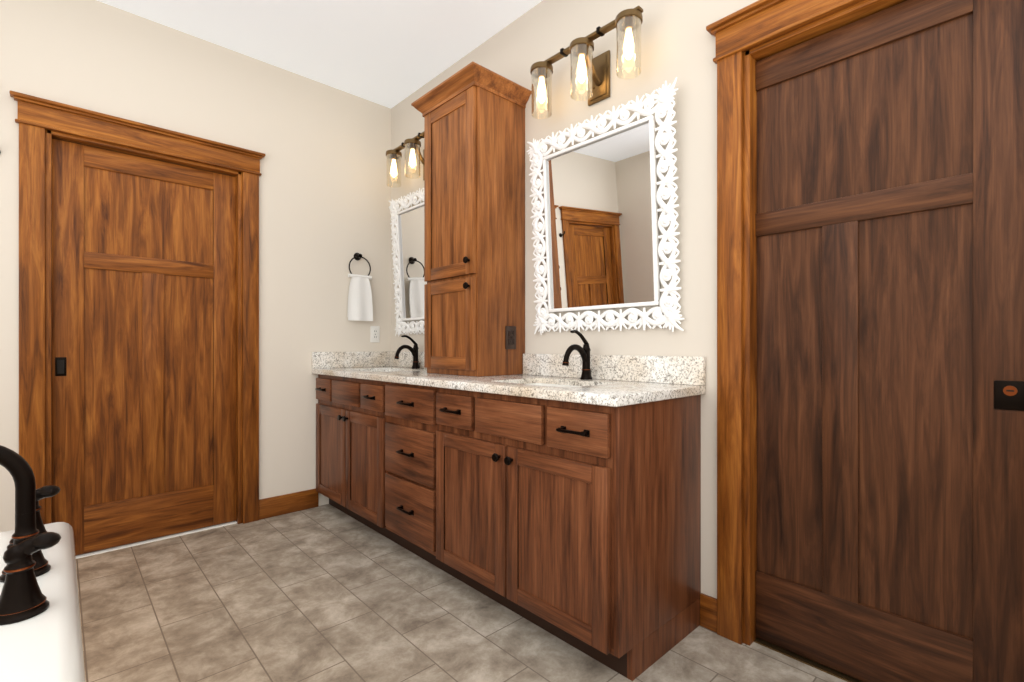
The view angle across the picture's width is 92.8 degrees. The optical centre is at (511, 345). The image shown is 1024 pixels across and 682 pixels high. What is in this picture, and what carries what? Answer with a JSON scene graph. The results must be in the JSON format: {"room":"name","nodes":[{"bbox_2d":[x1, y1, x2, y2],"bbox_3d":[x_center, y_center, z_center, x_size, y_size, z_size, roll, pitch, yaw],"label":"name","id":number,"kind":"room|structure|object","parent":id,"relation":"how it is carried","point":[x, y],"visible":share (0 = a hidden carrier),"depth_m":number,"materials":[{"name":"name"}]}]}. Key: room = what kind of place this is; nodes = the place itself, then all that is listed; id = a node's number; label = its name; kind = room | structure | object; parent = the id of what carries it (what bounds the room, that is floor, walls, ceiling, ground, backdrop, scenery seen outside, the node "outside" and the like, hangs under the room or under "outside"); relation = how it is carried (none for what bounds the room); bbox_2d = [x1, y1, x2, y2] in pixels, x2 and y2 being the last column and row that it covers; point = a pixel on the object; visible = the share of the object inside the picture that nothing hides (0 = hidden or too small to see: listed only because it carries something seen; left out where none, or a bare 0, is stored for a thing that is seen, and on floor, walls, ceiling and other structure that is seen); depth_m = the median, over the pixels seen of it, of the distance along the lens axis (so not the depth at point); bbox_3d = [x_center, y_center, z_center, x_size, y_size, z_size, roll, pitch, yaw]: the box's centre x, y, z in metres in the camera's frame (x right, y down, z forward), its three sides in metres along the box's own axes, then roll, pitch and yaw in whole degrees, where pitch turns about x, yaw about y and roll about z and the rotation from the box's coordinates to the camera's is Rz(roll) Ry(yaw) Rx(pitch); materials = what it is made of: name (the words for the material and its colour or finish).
{"room":"bathroom","nodes":[
{"label":"bathroom","id":0,"kind":"room"},
{"bbox_2d":[0,0,390,531],"bbox_3d":[-1.986,-0.333,2.523,3.190,2.725,0.120,0,0,-43],"label":"wall","id":1,"kind":"structure","parent":0,"point":[324,202],"depth_m":2.93,"materials":[{"name":"beige paint"}]},
{"bbox_2d":[9,90,264,558],"bbox_3d":[-1.894,-0.051,2.576,1.053,2.162,0.168,0,0,-43],"label":"door","id":2,"kind":"structure","parent":1,"relation":"attached to","point":[138,331],"depth_m":2.53,"materials":[{"name":"brown wood"}]},
{"bbox_2d":[259,488,318,519],"bbox_3d":[-1.370,0.971,3.004,0.353,0.118,0.014,0,0,-43],"label":"baseboard","id":3,"kind":"structure","parent":1,"relation":"attached to","point":[286,503],"depth_m":2.99,"materials":[{"name":"brown wood"}]},
{"bbox_2d":[312,351,387,366],"bbox_3d":[-1.063,0.093,3.283,0.561,0.105,0.020,0,0,-43],"label":"backsplash","id":4,"kind":"structure","parent":1,"relation":"attached to","point":[376,358],"depth_m":3.26,"materials":[{"name":"beige stone"}]},
{"bbox_2d":[347,253,372,320],"bbox_3d":[-1.031,-0.400,3.289,0.174,0.463,0.058,0,0,-43],"label":"towel ring","id":5,"kind":"object","parent":1,"relation":"attached to","point":[360,307],"visible":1,"depth_m":3.27,"materials":[{"name":"white fabric"}]},
{"bbox_2d":[370,326,379,341],"bbox_3d":[-0.953,-0.080,3.395,0.070,0.114,0.010,0,0,-43],"label":"outlet","id":6,"kind":"object","parent":1,"relation":"attached to","point":[374,333],"visible":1,"depth_m":3.39,"materials":[{"name":"white plastic"}]},
{"bbox_2d":[97,0,542,107],"bbox_3d":[-0.514,-1.745,0.942,3.190,0.100,4.440,0,0,-43],"label":"ceiling","id":7,"kind":"structure","parent":0,"point":[389,53],"depth_m":2.63,"materials":[{"name":"white paint"}]},
{"bbox_2d":[75,504,846,681],"bbox_3d":[-0.855,1.080,1.308,3.190,0.100,5.440,0,0,-43],"label":"floor","id":8,"kind":"structure","parent":0,"point":[326,593],"depth_m":1.81,"materials":[{"name":"tile"}]},
{"bbox_2d":[0,522,85,681],"bbox_3d":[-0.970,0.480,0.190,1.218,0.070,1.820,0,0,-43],"label":"bathtub","id":9,"kind":"object","parent":8,"relation":"on","point":[46,645],"visible":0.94,"depth_m":0.76,"materials":[{"name":"white ceramic"}]},
{"bbox_2d":[0,445,60,624],"bbox_3d":[-1.002,0.310,0.901,0.247,0.269,0.457,0,0,-43],"label":"tub faucet","id":10,"kind":"object","parent":9,"relation":"on","point":[22,597],"visible":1,"depth_m":0.83,"materials":[{"name":"black metal"}]},
{"bbox_2d":[312,371,700,680],"bbox_3d":[-0.291,0.604,2.448,0.568,0.852,2.294,0,0,-43],"label":"bathroom vanity","id":11,"kind":"object","parent":8,"relation":"on","point":[551,494],"depth_m":1.72,"materials":[{"name":"brown wood"}]},
{"bbox_2d":[312,367,705,406],"bbox_3d":[-0.282,0.162,2.443,0.561,0.033,2.314,0,0,-43],"label":"countertop","id":12,"kind":"structure","parent":11,"relation":"on","point":[622,392],"depth_m":1.84,"materials":[{"name":"beige stone"}]},
{"bbox_2d":[394,335,419,368],"bbox_3d":[-0.655,0.039,3.064,0.185,0.212,0.054,0,0,-43],"label":"faucet","id":13,"kind":"object","parent":12,"relation":"on","point":[414,352],"visible":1,"depth_m":3.08,"materials":[{"name":"black metal"}]},
{"bbox_2d":[411,61,530,376],"bbox_3d":[-0.217,-0.567,2.509,0.375,1.422,0.522,0,0,-43],"label":"cabinet","id":14,"kind":"object","parent":12,"relation":"on","point":[473,113],"visible":1,"depth_m":2.37,"materials":[{"name":"brown wood"}]},
{"bbox_2d":[505,326,515,348],"bbox_3d":[-0.005,-0.040,2.406,0.070,0.114,0.010,0,0,-43],"label":"outlet","id":15,"kind":"object","parent":14,"relation":"attached to","point":[510,337],"visible":1,"depth_m":2.40,"materials":[{"name":"black plastic"}]},
{"bbox_2d":[556,383,575,386],"bbox_3d":[0.156,0.248,1.947,0.297,0.164,0.437,0,0,-43],"label":"sink","id":16,"kind":"object","parent":12,"relation":"in","point":[557,384],"depth_m":2.08,"materials":[{"name":"white ceramic"}]},
{"bbox_2d":[562,330,592,379],"bbox_3d":[0.278,0.039,2.061,0.185,0.212,0.054,0,0,-43],"label":"faucet","id":17,"kind":"object","parent":12,"relation":"on","point":[584,351],"visible":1,"depth_m":2.08,"materials":[{"name":"black metal"}]},
{"bbox_2d":[391,0,757,598],"bbox_3d":[0.650,-0.333,1.944,0.120,2.725,4.320,0,0,-43],"label":"wall","id":18,"kind":"structure","parent":0,"point":[678,40],"depth_m":1.95,"materials":[{"name":"beige paint"}]},
{"bbox_2d":[386,132,423,187],"bbox_3d":[-0.593,-1.173,3.061,0.176,0.235,0.574,0,0,-43],"label":"sconce","id":19,"kind":"object","parent":18,"relation":"attached to","point":[412,144],"visible":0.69,"depth_m":3.08,"materials":[{"name":"glass"}]},
{"bbox_2d":[389,188,426,336],"bbox_3d":[-0.562,-0.533,3.096,0.072,0.941,0.793,0,0,-43],"label":"mirror","id":20,"kind":"object","parent":18,"relation":"attached to","point":[408,243],"visible":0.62,"depth_m":3.23,"materials":[{"name":"white mirror"}]},
{"bbox_2d":[388,351,705,382],"bbox_3d":[-0.077,0.093,2.620,0.021,0.105,2.293,0,0,-43],"label":"backsplash","id":21,"kind":"structure","parent":18,"relation":"attached to","point":[649,369],"depth_m":2.04,"materials":[{"name":"beige stone"}]},
{"bbox_2d":[530,6,642,118],"bbox_3d":[0.320,-1.173,2.080,0.176,0.235,0.574,0,0,-43],"label":"sconce","id":22,"kind":"object","parent":18,"relation":"attached to","point":[628,22],"visible":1,"depth_m":2.05,"materials":[{"name":"glass"}]},
{"bbox_2d":[527,77,684,334],"bbox_3d":[0.361,-0.523,2.103,0.072,0.941,0.793,0,0,-43],"label":"mirror","id":23,"kind":"object","parent":18,"relation":"attached to","point":[599,225],"visible":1,"depth_m":2.05,"materials":[{"name":"white mirror"}]},
{"bbox_2d":[706,0,1023,681],"bbox_3d":[1.074,-0.056,1.453,0.168,2.172,0.943,0,0,-43],"label":"door","id":24,"kind":"structure","parent":18,"relation":"attached to","point":[870,340],"depth_m":1.47,"materials":[{"name":"brown wood"}]}
]}

